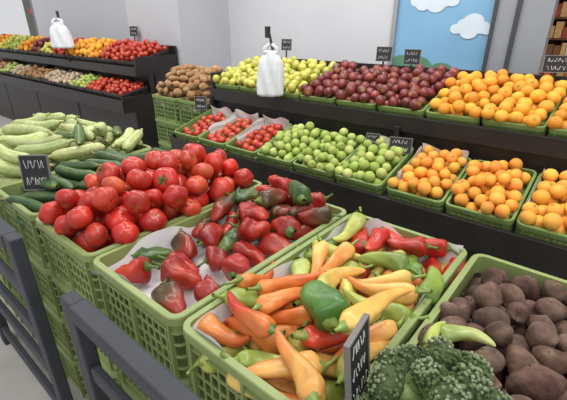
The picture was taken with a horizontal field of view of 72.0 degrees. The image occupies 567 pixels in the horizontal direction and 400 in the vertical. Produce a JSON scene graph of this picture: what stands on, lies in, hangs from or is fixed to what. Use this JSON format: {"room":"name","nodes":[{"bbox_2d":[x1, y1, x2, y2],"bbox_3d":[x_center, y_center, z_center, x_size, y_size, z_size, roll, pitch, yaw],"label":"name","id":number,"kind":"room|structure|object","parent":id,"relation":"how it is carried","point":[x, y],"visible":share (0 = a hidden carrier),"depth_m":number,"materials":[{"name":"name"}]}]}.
{"room":"food shop","nodes":[
{"label":"food shop","id":0,"kind":"room"},
{"bbox_2d":[22,0,38,36],"bbox_3d":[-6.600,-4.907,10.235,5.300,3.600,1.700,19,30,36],"label":"column","id":1,"kind":"structure","parent":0,"point":[27,4],"depth_m":12.11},
{"bbox_2d":[0,115,88,399],"bbox_3d":[-2.928,-0.645,5.266,17.000,0.100,8.000,19,30,36],"label":"floor","id":2,"kind":"structure","parent":0,"point":[17,382],"depth_m":1.85,"materials":[{"name":"tile"}]},
{"bbox_2d":[0,277,18,316],"bbox_3d":[-1.406,0.406,2.527,0.400,0.228,0.750,19,30,36],"label":"plastic crate","id":3,"kind":"object","parent":2,"relation":"on","point":[6,285],"visible":0.03,"depth_m":2.21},
{"bbox_2d":[0,273,6,283],"bbox_3d":[-1.406,0.196,2.433,0.400,0.228,0.750,19,30,36],"label":"plastic crate","id":4,"kind":"object","parent":3,"relation":"on","point":[1,275],"visible":0.02,"depth_m":2.12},
{"bbox_3d":[-1.406,-0.014,2.339,0.400,0.228,0.750,19,30,36],"label":"plastic crate","id":5,"kind":"object","parent":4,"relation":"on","visible":0},
{"bbox_3d":[-1.406,-0.224,2.245,0.400,0.228,0.750,19,30,36],"label":"plastic crate","id":6,"kind":"object","parent":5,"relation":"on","visible":0},
{"bbox_3d":[-1.406,-0.228,2.243,0.360,0.060,0.710,19,30,36],"label":"paper liner","id":7,"kind":"object","parent":6,"relation":"in","visible":0},
{"bbox_2d":[0,112,111,136],"bbox_3d":[-1.400,-0.342,2.194,0.497,0.270,0.802,19,30,36],"label":"heap","id":8,"kind":"object","parent":7,"relation":"on","point":[49,123],"visible":0.3,"depth_m":2.11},
{"bbox_2d":[10,290,36,338],"bbox_3d":[-1.093,0.513,2.288,0.400,0.228,0.750,19,30,36],"label":"plastic crate","id":9,"kind":"object","parent":2,"relation":"on","point":[11,291],"visible":0.02,"depth_m":2.06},
{"bbox_2d":[0,255,24,303],"bbox_3d":[-1.093,0.303,2.194,0.400,0.228,0.750,19,30,36],"label":"plastic crate","id":10,"kind":"object","parent":9,"relation":"on","point":[10,286],"visible":0.03,"depth_m":1.98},
{"bbox_2d":[0,245,11,265],"bbox_3d":[-1.093,0.093,2.100,0.400,0.228,0.750,19,30,36],"label":"plastic crate","id":11,"kind":"object","parent":10,"relation":"on","point":[3,252],"visible":0.02,"depth_m":1.88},
{"bbox_2d":[0,137,150,227],"bbox_3d":[-1.093,-0.116,2.006,0.400,0.228,0.750,19,30,36],"label":"plastic crate","id":12,"kind":"object","parent":11,"relation":"on","point":[144,147],"visible":0.06,"depth_m":1.91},
{"bbox_3d":[-1.093,-0.123,2.003,0.360,0.065,0.710,19,30,36],"label":"paper liner","id":13,"kind":"object","parent":12,"relation":"in","visible":0},
{"bbox_2d":[0,122,142,203],"bbox_3d":[-1.091,-0.235,1.951,0.457,0.273,0.811,19,30,36],"label":"heap","id":14,"kind":"object","parent":13,"relation":"on","point":[70,144],"visible":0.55,"depth_m":1.84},
{"bbox_2d":[0,217,73,399],"bbox_3d":[-1.148,0.427,1.635,0.850,0.920,0.048,19,30,36],"label":"wooden barrier","id":15,"kind":"object","parent":2,"relation":"on","point":[23,280],"visible":1,"depth_m":1.41,"materials":[{"name":"grey wood"}]},
{"bbox_2d":[55,340,87,397],"bbox_3d":[-0.781,0.621,2.049,0.400,0.228,0.750,19,30,36],"label":"plastic crate","id":16,"kind":"object","parent":2,"relation":"on","point":[71,366],"visible":0.07,"depth_m":1.74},
{"bbox_2d":[42,299,76,359],"bbox_3d":[-0.781,0.411,1.955,0.400,0.228,0.750,19,30,36],"label":"plastic crate","id":17,"kind":"object","parent":16,"relation":"on","point":[60,332],"visible":0.14,"depth_m":1.64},
{"bbox_2d":[28,252,64,316],"bbox_3d":[-0.781,0.201,1.861,0.400,0.228,0.750,19,30,36],"label":"plastic crate","id":18,"kind":"object","parent":17,"relation":"on","point":[43,276],"visible":0.15,"depth_m":1.55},
{"bbox_2d":[0,148,151,267],"bbox_3d":[-0.781,-0.009,1.766,0.400,0.228,0.750,19,30,36],"label":"plastic crate","id":19,"kind":"object","parent":18,"relation":"on","point":[33,243],"visible":0.23,"depth_m":1.51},
{"bbox_3d":[-0.781,-0.012,1.765,0.360,0.059,0.710,19,30,36],"label":"paper liner","id":20,"kind":"object","parent":19,"relation":"in","visible":0},
{"bbox_2d":[0,147,164,232],"bbox_3d":[-0.782,-0.096,1.728,0.434,0.201,0.783,19,30,36],"label":"heap","id":21,"kind":"object","parent":20,"relation":"on","point":[71,174],"visible":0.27,"depth_m":1.59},
{"bbox_2d":[17,154,51,190],"bbox_3d":[-0.954,-0.032,1.528,0.108,0.293,0.047,-1,24,-3],"label":"price sign","id":22,"kind":"object","parent":21,"relation":"in","point":[34,169],"visible":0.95,"depth_m":1.50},
{"bbox_2d":[0,45,182,151],"bbox_3d":[-3.458,-1.683,5.855,5.352,1.309,0.733,19,30,36],"label":"display shelf","id":23,"kind":"object","parent":2,"relation":"on","point":[20,98],"visible":0.54,"depth_m":4.60,"materials":[{"name":"black paint"}]},
{"bbox_2d":[55,11,69,61],"bbox_3d":[-2.688,-1.989,4.756,0.073,0.570,0.020,19,30,36],"label":"stake","id":24,"kind":"object","parent":23,"relation":"attached to","point":[57,12],"visible":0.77,"depth_m":4.79,"materials":[{"name":"black paint"}]},
{"bbox_2d":[49,18,74,47],"bbox_3d":[-2.691,-2.010,4.697,0.316,0.339,0.106,5,25,10],"label":"plastic bag","id":25,"kind":"object","parent":24,"relation":"hanging from","point":[60,36],"visible":1,"depth_m":4.67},
{"bbox_2d":[55,82,70,88],"bbox_3d":[-2.639,-1.494,4.937,0.400,0.142,0.344,19,30,36],"label":"plastic crate","id":26,"kind":"object","parent":23,"relation":"on","point":[58,84],"visible":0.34,"depth_m":4.82,"materials":[{"name":"black paint"}]},
{"bbox_2d":[55,71,88,83],"bbox_3d":[-2.648,-1.523,4.912,0.398,0.177,0.340,20,31,38],"label":"heap","id":27,"kind":"object","parent":26,"relation":"in","point":[69,77],"visible":0.66,"depth_m":4.83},
{"bbox_2d":[65,54,81,60],"bbox_3d":[-2.476,-1.879,4.977,0.400,0.189,0.460,19,30,36],"label":"plastic crate","id":28,"kind":"object","parent":23,"relation":"on","point":[78,58],"visible":0.26,"depth_m":4.80,"materials":[{"name":"black paint"}]},
{"bbox_2d":[66,37,100,58],"bbox_3d":[-2.485,-1.925,4.942,0.405,0.249,0.453,18,30,34],"label":"heap","id":29,"kind":"object","parent":28,"relation":"in","point":[77,50],"visible":0.36,"depth_m":4.83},
{"bbox_2d":[69,85,86,92],"bbox_3d":[-2.325,-1.386,4.696,0.400,0.142,0.344,19,30,36],"label":"plastic crate","id":30,"kind":"object","parent":23,"relation":"on","point":[77,88],"visible":0.32,"depth_m":4.57,"materials":[{"name":"black paint"}]},
{"bbox_2d":[69,73,102,86],"bbox_3d":[-2.331,-1.421,4.678,0.400,0.182,0.328,19,31,36],"label":"heap","id":31,"kind":"object","parent":30,"relation":"in","point":[85,79],"visible":0.6,"depth_m":4.61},
{"bbox_2d":[80,55,98,62],"bbox_3d":[-2.162,-1.771,4.737,0.400,0.189,0.460,19,30,36],"label":"plastic crate","id":32,"kind":"object","parent":23,"relation":"on","point":[87,59],"visible":0.29,"depth_m":4.59,"materials":[{"name":"black paint"}]},
{"bbox_2d":[82,37,116,60],"bbox_3d":[-2.171,-1.818,4.697,0.407,0.259,0.455,20,31,37],"label":"heap","id":33,"kind":"object","parent":32,"relation":"in","point":[94,50],"visible":0.55,"depth_m":4.59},
{"bbox_2d":[85,87,106,96],"bbox_3d":[-2.011,-1.278,4.456,0.400,0.142,0.344,19,30,36],"label":"plastic crate","id":34,"kind":"object","parent":23,"relation":"on","point":[91,91],"visible":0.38,"depth_m":4.33,"materials":[{"name":"black paint"}]},
{"bbox_2d":[86,76,125,93],"bbox_3d":[-2.022,-1.311,4.439,0.386,0.175,0.339,19,30,35],"label":"heap","id":35,"kind":"object","parent":34,"relation":"in","point":[102,83],"visible":0.72,"depth_m":4.35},
{"bbox_2d":[97,57,116,64],"bbox_3d":[-1.848,-1.663,4.496,0.400,0.189,0.460,19,30,36],"label":"plastic crate","id":36,"kind":"object","parent":23,"relation":"on","point":[100,60],"visible":0.3,"depth_m":4.34,"materials":[{"name":"black paint"}]},
{"bbox_2d":[100,38,135,59],"bbox_3d":[-1.850,-1.712,4.469,0.406,0.256,0.439,19,30,36],"label":"heap","id":37,"kind":"object","parent":36,"relation":"in","point":[111,51],"visible":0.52,"depth_m":4.37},
{"bbox_2d":[103,84,149,99],"bbox_3d":[-1.697,-1.170,4.215,0.400,0.142,0.344,19,30,36],"label":"plastic crate","id":38,"kind":"object","parent":23,"relation":"on","point":[145,88],"visible":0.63,"depth_m":4.12,"materials":[{"name":"black paint"}]},
{"bbox_2d":[106,79,143,96],"bbox_3d":[-1.698,-1.202,4.195,0.396,0.173,0.327,19,30,35],"label":"heap","id":39,"kind":"object","parent":38,"relation":"in","point":[121,87],"visible":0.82,"depth_m":4.13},
{"bbox_2d":[116,48,169,66],"bbox_3d":[-1.534,-1.555,4.256,0.400,0.189,0.460,19,30,36],"label":"plastic crate","id":40,"kind":"object","parent":23,"relation":"on","point":[163,52],"visible":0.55,"depth_m":4.17,"materials":[{"name":"black paint"}]},
{"bbox_2d":[115,39,166,64],"bbox_3d":[-1.542,-1.602,4.223,0.402,0.262,0.452,18,30,35],"label":"heap","id":41,"kind":"object","parent":40,"relation":"in","point":[145,48],"visible":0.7,"depth_m":4.14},
{"bbox_2d":[60,290,201,399],"bbox_3d":[-0.245,0.756,0.958,0.860,0.875,0.048,19,30,36],"label":"wooden barrier","id":42,"kind":"object","parent":2,"relation":"on","point":[89,328],"visible":1,"depth_m":0.91,"materials":[{"name":"grey wood"}]},
{"bbox_2d":[170,58,566,299],"bbox_3d":[0.716,-0.125,2.449,3.282,1.260,1.040,19,30,36],"label":"display shelf","id":43,"kind":"object","parent":2,"relation":"on","point":[536,152],"visible":0.3,"depth_m":2.02,"materials":[{"name":"black paint"}]},
{"bbox_2d":[174,109,232,143],"bbox_3d":[-0.607,-0.577,3.041,0.285,0.181,0.419,19,30,36],"label":"plastic crate","id":44,"kind":"object","parent":43,"relation":"on","point":[195,139],"visible":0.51,"depth_m":3.00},
{"bbox_2d":[183,112,225,135],"bbox_3d":[-0.602,-0.587,3.041,0.246,0.144,0.367,18,30,34],"label":"heap","id":45,"kind":"object","parent":44,"relation":"in","point":[204,123],"visible":0.86,"depth_m":3.02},
{"bbox_2d":[215,82,242,91],"bbox_3d":[-0.292,-1.029,3.250,0.285,0.196,0.533,19,30,36],"label":"plastic crate","id":46,"kind":"object","parent":43,"relation":"on","point":[219,86],"visible":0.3,"depth_m":3.07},
{"bbox_2d":[212,55,262,85],"bbox_3d":[-0.301,-1.065,3.225,0.311,0.239,0.552,19,30,36],"label":"heap","id":47,"kind":"object","parent":46,"relation":"in","point":[232,76],"visible":0.63,"depth_m":3.13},
{"bbox_2d":[199,115,259,151],"bbox_3d":[-0.384,-0.500,2.870,0.285,0.181,0.419,19,30,36],"label":"plastic crate","id":48,"kind":"object","parent":43,"relation":"on","point":[202,139],"visible":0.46,"depth_m":2.75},
{"bbox_2d":[208,111,237,133],"bbox_3d":[-0.452,-0.578,2.961,0.008,0.157,0.304,19,30,36],"label":"paper sheet","id":49,"kind":"object","parent":48,"relation":"in","point":[232,118],"visible":0.77,"depth_m":2.95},
{"bbox_2d":[207,118,251,142],"bbox_3d":[-0.374,-0.504,2.863,0.234,0.146,0.372,20,31,38],"label":"heap","id":50,"kind":"object","parent":48,"relation":"in","point":[230,130],"visible":0.9,"depth_m":2.83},
{"bbox_2d":[226,119,291,159],"bbox_3d":[-0.160,-0.423,2.699,0.285,0.181,0.419,19,30,36],"label":"plastic crate","id":51,"kind":"object","parent":43,"relation":"on","point":[238,151],"visible":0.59,"depth_m":2.59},
{"bbox_2d":[236,117,264,141],"bbox_3d":[-0.229,-0.496,2.790,0.008,0.144,0.296,19,30,36],"label":"paper sheet","id":52,"kind":"object","parent":51,"relation":"in","point":[257,124],"visible":0.79,"depth_m":2.79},
{"bbox_2d":[235,123,282,151],"bbox_3d":[-0.152,-0.432,2.700,0.228,0.148,0.356,21,31,38],"label":"heap","id":53,"kind":"object","parent":51,"relation":"in","point":[255,139],"visible":0.89,"depth_m":2.67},
{"bbox_2d":[240,71,298,93],"bbox_3d":[-0.068,-0.952,3.079,0.285,0.196,0.533,19,30,36],"label":"plastic crate","id":54,"kind":"object","parent":43,"relation":"on","point":[243,89],"visible":0.16,"depth_m":2.95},
{"bbox_2d":[240,56,306,88],"bbox_3d":[-0.077,-0.987,3.050,0.300,0.240,0.544,20,31,37],"label":"heap","id":55,"kind":"object","parent":54,"relation":"in","point":[292,63],"visible":0.3,"depth_m":3.03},
{"bbox_2d":[265,26,277,98],"bbox_3d":[-0.078,-0.931,2.658,0.105,0.460,0.020,19,30,36],"label":"stake","id":56,"kind":"object","parent":43,"relation":"attached to","point":[267,28],"visible":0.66,"depth_m":2.59,"materials":[{"name":"black paint"}]},
{"bbox_2d":[257,43,283,96],"bbox_3d":[-0.091,-0.871,2.621,0.192,0.343,0.073,5,25,10],"label":"plastic bag","id":57,"kind":"object","parent":56,"relation":"hanging from","point":[270,75],"visible":1,"depth_m":2.61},
{"bbox_2d":[257,126,323,169],"bbox_3d":[0.064,-0.346,2.527,0.285,0.181,0.419,19,30,36],"label":"plastic crate","id":58,"kind":"object","parent":43,"relation":"on","point":[283,163],"visible":0.29,"depth_m":2.40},
{"bbox_2d":[261,122,320,160],"bbox_3d":[0.054,-0.373,2.502,0.273,0.212,0.399,17,29,33],"label":"heap","id":59,"kind":"object","parent":58,"relation":"in","point":[294,141],"visible":0.94,"depth_m":2.45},
{"bbox_2d":[280,66,327,99],"bbox_3d":[0.156,-0.875,2.907,0.285,0.196,0.533,19,30,36],"label":"plastic crate","id":60,"kind":"object","parent":43,"relation":"on","point":[285,95],"visible":0.1,"depth_m":2.70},
{"bbox_2d":[284,58,335,93],"bbox_3d":[0.144,-0.908,2.883,0.312,0.230,0.549,18,30,35],"label":"heap","id":61,"kind":"object","parent":60,"relation":"in","point":[293,80],"visible":0.69,"depth_m":2.83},
{"bbox_2d":[300,69,358,105],"bbox_3d":[0.379,-0.798,2.736,0.285,0.196,0.533,19,30,36],"label":"plastic crate","id":62,"kind":"object","parent":43,"relation":"on","point":[331,101],"visible":0.29,"depth_m":2.56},
{"bbox_2d":[300,60,367,97],"bbox_3d":[0.371,-0.831,2.709,0.308,0.234,0.547,19,31,36],"label":"heap","id":63,"kind":"object","parent":62,"relation":"in","point":[326,85],"visible":0.88,"depth_m":2.61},
{"bbox_2d":[293,132,366,181],"bbox_3d":[0.287,-0.269,2.356,0.285,0.181,0.419,19,30,36],"label":"plastic crate","id":64,"kind":"object","parent":43,"relation":"on","point":[299,167],"visible":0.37,"depth_m":2.24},
{"bbox_2d":[297,128,365,172],"bbox_3d":[0.278,-0.295,2.333,0.289,0.204,0.407,19,30,36],"label":"heap","id":65,"kind":"object","parent":64,"relation":"in","point":[313,156],"visible":0.96,"depth_m":2.29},
{"bbox_2d":[336,73,411,110],"bbox_3d":[0.603,-0.722,2.565,0.285,0.196,0.533,19,30,36],"label":"plastic crate","id":66,"kind":"object","parent":43,"relation":"on","point":[359,105],"visible":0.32,"depth_m":2.39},
{"bbox_2d":[335,65,410,103],"bbox_3d":[0.600,-0.746,2.541,0.303,0.220,0.546,19,30,36],"label":"heap","id":67,"kind":"object","parent":66,"relation":"in","point":[375,81],"visible":0.91,"depth_m":2.46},
{"bbox_2d":[335,145,413,194],"bbox_3d":[0.511,-0.192,2.185,0.285,0.181,0.419,19,30,36],"label":"plastic crate","id":68,"kind":"object","parent":43,"relation":"on","point":[380,188],"visible":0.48,"depth_m":2.07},
{"bbox_2d":[335,137,406,183],"bbox_3d":[0.499,-0.220,2.163,0.284,0.204,0.396,19,30,36],"label":"heap","id":69,"kind":"object","parent":68,"relation":"in","point":[379,161],"visible":0.93,"depth_m":2.11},
{"bbox_2d":[388,136,412,154],"bbox_3d":[0.645,-0.257,2.175,0.123,0.183,0.039,10,26,21],"label":"price sign","id":70,"kind":"object","parent":69,"relation":"on","point":[404,143],"visible":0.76,"depth_m":2.15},
{"bbox_2d":[376,46,392,63],"bbox_3d":[0.714,-0.983,2.793,0.108,0.214,0.025,8,26,18],"label":"price sign","id":71,"kind":"object","parent":43,"relation":"on","point":[383,54],"visible":0.99,"depth_m":2.77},
{"bbox_2d":[403,49,421,65],"bbox_3d":[0.875,-0.919,2.674,0.108,0.214,0.025,8,26,18],"label":"price sign","id":72,"kind":"object","parent":43,"relation":"on","point":[411,56],"visible":0.98,"depth_m":2.65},
{"bbox_2d":[378,77,456,117],"bbox_3d":[0.827,-0.644,2.394,0.285,0.196,0.533,19,30,36],"label":"plastic crate","id":73,"kind":"object","parent":43,"relation":"on","point":[421,113],"visible":0.31,"depth_m":2.23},
{"bbox_2d":[375,64,458,110],"bbox_3d":[0.815,-0.678,2.365,0.301,0.239,0.548,20,31,37],"label":"heap","id":74,"kind":"object","parent":73,"relation":"in","point":[414,89],"visible":0.97,"depth_m":2.31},
{"bbox_2d":[387,150,471,211],"bbox_3d":[0.750,-0.110,2.002,0.285,0.181,0.419,19,30,36],"label":"plastic crate","id":75,"kind":"object","parent":43,"relation":"on","point":[434,204],"visible":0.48,"depth_m":1.89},
{"bbox_2d":[387,145,466,198],"bbox_3d":[0.749,-0.134,1.978,0.276,0.203,0.409,22,32,40],"label":"heap","id":76,"kind":"object","parent":75,"relation":"in","point":[439,176],"visible":0.98,"depth_m":1.93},
{"bbox_2d":[426,78,491,125],"bbox_3d":[1.050,-0.568,2.223,0.285,0.196,0.533,19,30,36],"label":"plastic crate","id":77,"kind":"object","parent":43,"relation":"on","point":[430,113],"visible":0.28,"depth_m":2.06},
{"bbox_2d":[430,69,509,117],"bbox_3d":[1.044,-0.604,2.201,0.308,0.236,0.542,20,31,37],"label":"heap","id":78,"kind":"object","parent":77,"relation":"in","point":[468,94],"visible":0.96,"depth_m":2.14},
{"bbox_2d":[445,160,536,230],"bbox_3d":[0.974,-0.033,1.831,0.285,0.181,0.419,19,30,36],"label":"plastic crate","id":79,"kind":"object","parent":43,"relation":"on","point":[452,208],"visible":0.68,"depth_m":1.73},
{"bbox_2d":[451,158,530,218],"bbox_3d":[0.961,-0.063,1.808,0.285,0.209,0.411,19,31,36],"label":"heap","id":80,"kind":"object","parent":79,"relation":"in","point":[503,198],"visible":0.98,"depth_m":1.77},
{"bbox_2d":[482,91,566,135],"bbox_3d":[1.274,-0.491,2.051,0.285,0.196,0.533,19,30,36],"label":"plastic crate","id":81,"kind":"object","parent":43,"relation":"on","point":[541,129],"visible":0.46,"depth_m":1.90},
{"bbox_2d":[481,73,566,126],"bbox_3d":[1.264,-0.519,2.026,0.306,0.225,0.558,20,31,37],"label":"heap","id":82,"kind":"object","parent":81,"relation":"in","point":[517,107],"visible":0.99,"depth_m":1.94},
{"bbox_2d":[541,55,566,83],"bbox_3d":[1.449,-0.657,2.091,0.138,0.224,0.026,6,25,13],"label":"price sign","id":83,"kind":"object","parent":82,"relation":"on","point":[554,64],"visible":0.99,"depth_m":2.06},
{"bbox_2d":[515,173,566,246],"bbox_3d":[1.198,0.044,1.660,0.285,0.181,0.419,19,30,36],"label":"plastic crate","id":84,"kind":"object","parent":43,"relation":"on","point":[557,238],"visible":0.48,"depth_m":1.58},
{"bbox_2d":[519,169,566,233],"bbox_3d":[1.191,0.015,1.638,0.288,0.204,0.412,19,30,36],"label":"heap","id":85,"kind":"object","parent":84,"relation":"in","point":[549,214],"visible":0.94,"depth_m":1.63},
{"bbox_2d":[548,94,566,138],"bbox_3d":[1.498,-0.414,1.880,0.285,0.196,0.533,19,30,36],"label":"plastic crate","id":86,"kind":"object","parent":43,"relation":"on","point":[560,133],"visible":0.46,"depth_m":1.78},
{"bbox_2d":[547,97,566,129],"bbox_3d":[1.491,-0.452,1.857,0.305,0.236,0.544,20,31,37],"label":"heap","id":87,"kind":"object","parent":86,"relation":"in","point":[559,119],"visible":0.92,"depth_m":1.79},
{"bbox_2d":[531,0,558,74],"bbox_3d":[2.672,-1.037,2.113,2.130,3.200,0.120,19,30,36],"label":"pillar","id":88,"kind":"structure","parent":2,"relation":"on","point":[553,4],"depth_m":2.75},
{"bbox_2d":[540,0,566,75],"bbox_3d":[3.023,-1.267,2.868,3.000,3.000,0.410,19,30,36],"label":"rack","id":89,"kind":"object","parent":2,"relation":"on","point":[557,43],"visible":0.02,"depth_m":3.24,"materials":[{"name":"brown wood"}]},
{"bbox_3d":[-0.468,0.728,1.810,0.400,0.228,0.750,19,30,36],"label":"plastic crate","id":90,"kind":"object","parent":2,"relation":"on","visible":0},
{"bbox_2d":[66,324,124,399],"bbox_3d":[-0.468,0.518,1.716,0.400,0.228,0.750,19,30,36],"label":"plastic crate","id":91,"kind":"object","parent":90,"relation":"on","point":[115,375],"visible":0.04,"depth_m":1.33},
{"bbox_2d":[52,275,124,369],"bbox_3d":[-0.468,0.308,1.621,0.400,0.228,0.750,19,30,36],"label":"plastic crate","id":92,"kind":"object","parent":91,"relation":"on","point":[62,288],"visible":0.09,"depth_m":1.36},
{"bbox_2d":[35,180,261,315],"bbox_3d":[-0.468,0.099,1.527,0.400,0.228,0.750,19,30,36],"label":"plastic crate","id":93,"kind":"object","parent":92,"relation":"on","point":[85,283],"visible":0.25,"depth_m":1.26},
{"bbox_2d":[53,179,209,274],"bbox_3d":[-0.468,0.073,1.516,0.360,0.107,0.710,19,30,36],"label":"paper liner","id":94,"kind":"object","parent":93,"relation":"in","point":[92,272],"visible":0.02,"depth_m":1.24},
{"bbox_2d":[38,143,253,252],"bbox_3d":[-0.462,-0.032,1.470,0.438,0.296,0.759,18,30,34],"label":"heap","id":95,"kind":"object","parent":94,"relation":"on","point":[161,188],"visible":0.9,"depth_m":1.30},
{"bbox_3d":[-0.924,-0.320,4.141,0.400,0.228,0.600,19,30,36],"label":"plastic crate","id":96,"kind":"object","parent":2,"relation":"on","visible":0},
{"bbox_2d":[158,141,171,150],"bbox_3d":[-0.924,-0.528,4.047,0.400,0.228,0.600,19,30,36],"label":"plastic crate","id":97,"kind":"object","parent":96,"relation":"on","point":[162,145],"visible":0.07,"depth_m":3.86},
{"bbox_2d":[155,118,181,144],"bbox_3d":[-0.924,-0.737,3.953,0.400,0.228,0.600,19,30,36],"label":"plastic crate","id":98,"kind":"object","parent":97,"relation":"on","point":[170,125],"visible":0.26,"depth_m":3.78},
{"bbox_2d":[152,93,199,123],"bbox_3d":[-0.924,-0.946,3.860,0.400,0.228,0.600,19,30,36],"label":"plastic crate","id":99,"kind":"object","parent":98,"relation":"on","point":[175,117],"visible":0.38,"depth_m":3.67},
{"bbox_3d":[-0.924,-0.973,3.847,0.360,0.050,0.560,19,30,36],"label":"paper liner","id":100,"kind":"object","parent":99,"relation":"in","visible":0},
{"bbox_2d":[154,64,203,105],"bbox_3d":[-0.928,-1.130,3.775,0.395,0.360,0.580,19,30,36],"label":"heap","id":101,"kind":"object","parent":100,"relation":"on","point":[178,77],"visible":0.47,"depth_m":3.61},
{"bbox_3d":[-0.610,-0.212,3.901,0.400,0.228,0.600,19,30,36],"label":"plastic crate","id":102,"kind":"object","parent":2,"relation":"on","visible":0},
{"bbox_3d":[-0.610,-0.420,3.807,0.400,0.228,0.600,19,30,36],"label":"plastic crate","id":103,"kind":"object","parent":102,"relation":"on","visible":0},
{"bbox_3d":[-0.610,-0.629,3.713,0.400,0.228,0.600,19,30,36],"label":"plastic crate","id":104,"kind":"object","parent":103,"relation":"on","visible":0},
{"bbox_2d":[178,98,209,125],"bbox_3d":[-0.610,-0.838,3.619,0.400,0.228,0.600,19,30,36],"label":"plastic crate","id":105,"kind":"object","parent":104,"relation":"on","point":[183,102],"visible":0.27,"depth_m":3.45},
{"bbox_3d":[-0.610,-0.864,3.608,0.360,0.048,0.560,19,30,36],"label":"paper liner","id":106,"kind":"object","parent":105,"relation":"in","visible":0},
{"bbox_2d":[183,65,225,108],"bbox_3d":[-0.610,-1.024,3.537,0.409,0.364,0.578,19,30,36],"label":"heap","id":107,"kind":"object","parent":106,"relation":"on","point":[200,85],"visible":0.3,"depth_m":3.38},
{"bbox_3d":[0.472,1.052,1.090,0.400,0.228,0.750,19,30,36],"label":"plastic crate","id":108,"kind":"object","parent":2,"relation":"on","visible":0},
{"bbox_3d":[0.472,0.842,0.996,0.400,0.228,0.750,19,30,36],"label":"plastic crate","id":109,"kind":"object","parent":108,"relation":"on","visible":0},
{"bbox_3d":[0.472,0.632,0.901,0.400,0.228,0.750,19,30,36],"label":"plastic crate","id":110,"kind":"object","parent":109,"relation":"on","visible":0},
{"bbox_2d":[409,254,566,347],"bbox_3d":[0.472,0.422,0.807,0.400,0.228,0.750,19,30,36],"label":"plastic crate","id":111,"kind":"object","parent":110,"relation":"on","point":[478,263],"visible":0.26,"depth_m":1.04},
{"bbox_3d":[0.472,0.460,0.824,0.365,0.028,0.715,19,30,36],"label":"paper liner","id":112,"kind":"object","parent":111,"relation":"in","visible":0},
{"bbox_2d":[417,267,566,399],"bbox_3d":[0.475,0.365,0.780,0.391,0.184,0.739,19,30,36],"label":"heap","id":113,"kind":"object","parent":112,"relation":"on","point":[528,330],"visible":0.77,"depth_m":0.84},
{"bbox_2d":[355,335,512,399],"bbox_3d":[0.237,0.348,0.631,0.241,0.203,0.222,8,26,18],"label":"broccoli","id":114,"kind":"object","parent":113,"relation":"on","point":[407,372],"visible":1,"depth_m":0.62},
{"bbox_2d":[422,321,495,377],"bbox_3d":[0.329,0.297,0.781,0.170,0.043,0.120,-19,30,-35],"label":"peppers","id":115,"kind":"object","parent":113,"relation":"on","point":[455,333],"visible":0.66,"depth_m":0.80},
{"bbox_3d":[0.157,0.943,1.331,0.400,0.228,0.750,19,30,36],"label":"plastic crate","id":116,"kind":"object","parent":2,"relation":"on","visible":0},
{"bbox_3d":[0.157,0.733,1.237,0.400,0.228,0.750,19,30,36],"label":"plastic crate","id":117,"kind":"object","parent":116,"relation":"on","visible":0},
{"bbox_3d":[0.157,0.524,1.143,0.400,0.228,0.750,19,30,36],"label":"plastic crate","id":118,"kind":"object","parent":117,"relation":"on","visible":0},
{"bbox_2d":[183,213,466,399],"bbox_3d":[0.157,0.314,1.049,0.400,0.228,0.750,19,30,36],"label":"plastic crate","id":119,"kind":"object","parent":118,"relation":"on","point":[215,387],"visible":0.27,"depth_m":0.86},
{"bbox_2d":[192,218,462,399],"bbox_3d":[0.157,0.261,1.025,0.365,0.148,0.715,19,30,36],"label":"paper liner","id":120,"kind":"object","parent":119,"relation":"in","point":[222,311],"visible":0.02,"depth_m":1.12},
{"bbox_2d":[185,207,466,399],"bbox_3d":[0.157,0.211,1.000,0.466,0.208,0.814,19,30,36],"label":"heap","id":121,"kind":"object","parent":120,"relation":"on","point":[328,290],"visible":0.94,"depth_m":0.89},
{"bbox_2d":[343,313,369,399],"bbox_3d":[0.125,0.320,0.673,0.028,0.244,0.088,14,28,28],"label":"price sign","id":122,"kind":"object","parent":121,"relation":"in","point":[356,349],"visible":0.99,"depth_m":0.64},
{"bbox_3d":[-0.156,0.836,1.571,0.400,0.228,0.750,19,30,36],"label":"plastic crate","id":123,"kind":"object","parent":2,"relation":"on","visible":0},
{"bbox_2d":[121,378,142,399],"bbox_3d":[-0.156,0.626,1.476,0.400,0.228,0.750,19,30,36],"label":"plastic crate","id":124,"kind":"object","parent":123,"relation":"on","point":[134,396],"visible":0.08,"depth_m":1.25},
{"bbox_2d":[120,370,206,399],"bbox_3d":[-0.156,0.416,1.382,0.400,0.228,0.750,19,30,36],"label":"plastic crate","id":125,"kind":"object","parent":124,"relation":"on","point":[125,378],"visible":0.05,"depth_m":1.23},
{"bbox_2d":[93,185,346,386],"bbox_3d":[-0.156,0.206,1.288,0.400,0.228,0.750,19,30,36],"label":"plastic crate","id":126,"kind":"object","parent":125,"relation":"on","point":[159,331],"visible":0.32,"depth_m":1.04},
{"bbox_2d":[108,205,293,308],"bbox_3d":[-0.156,0.145,1.260,0.365,0.111,0.715,19,30,36],"label":"paper liner","id":127,"kind":"object","parent":126,"relation":"in","point":[161,238],"visible":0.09,"depth_m":1.20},
{"bbox_2d":[114,175,340,313],"bbox_3d":[-0.150,0.082,1.247,0.403,0.197,0.733,21,32,39],"label":"heap","id":128,"kind":"object","parent":127,"relation":"on","point":[280,212],"visible":0.96,"depth_m":1.22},
{"bbox_2d":[125,0,231,69],"bbox_3d":[-1.268,-2.235,4.656,1.020,3.300,0.720,19,30,36],"label":"wall pillar","id":129,"kind":"structure","parent":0,"point":[199,30],"depth_m":4.42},
{"bbox_2d":[31,0,393,67],"bbox_3d":[-2.006,-2.735,5.769,7.920,3.300,0.200,19,30,36],"label":"wall","id":130,"kind":"structure","parent":0,"point":[326,30],"depth_m":4.16,"materials":[{"name":"paint"}]},
{"bbox_2d":[387,0,548,73],"bbox_3d":[1.416,-1.470,3.075,1.150,3.200,0.160,19,30,36],"label":"window","id":131,"kind":"structure","parent":130,"relation":"in","point":[480,35],"depth_m":3.07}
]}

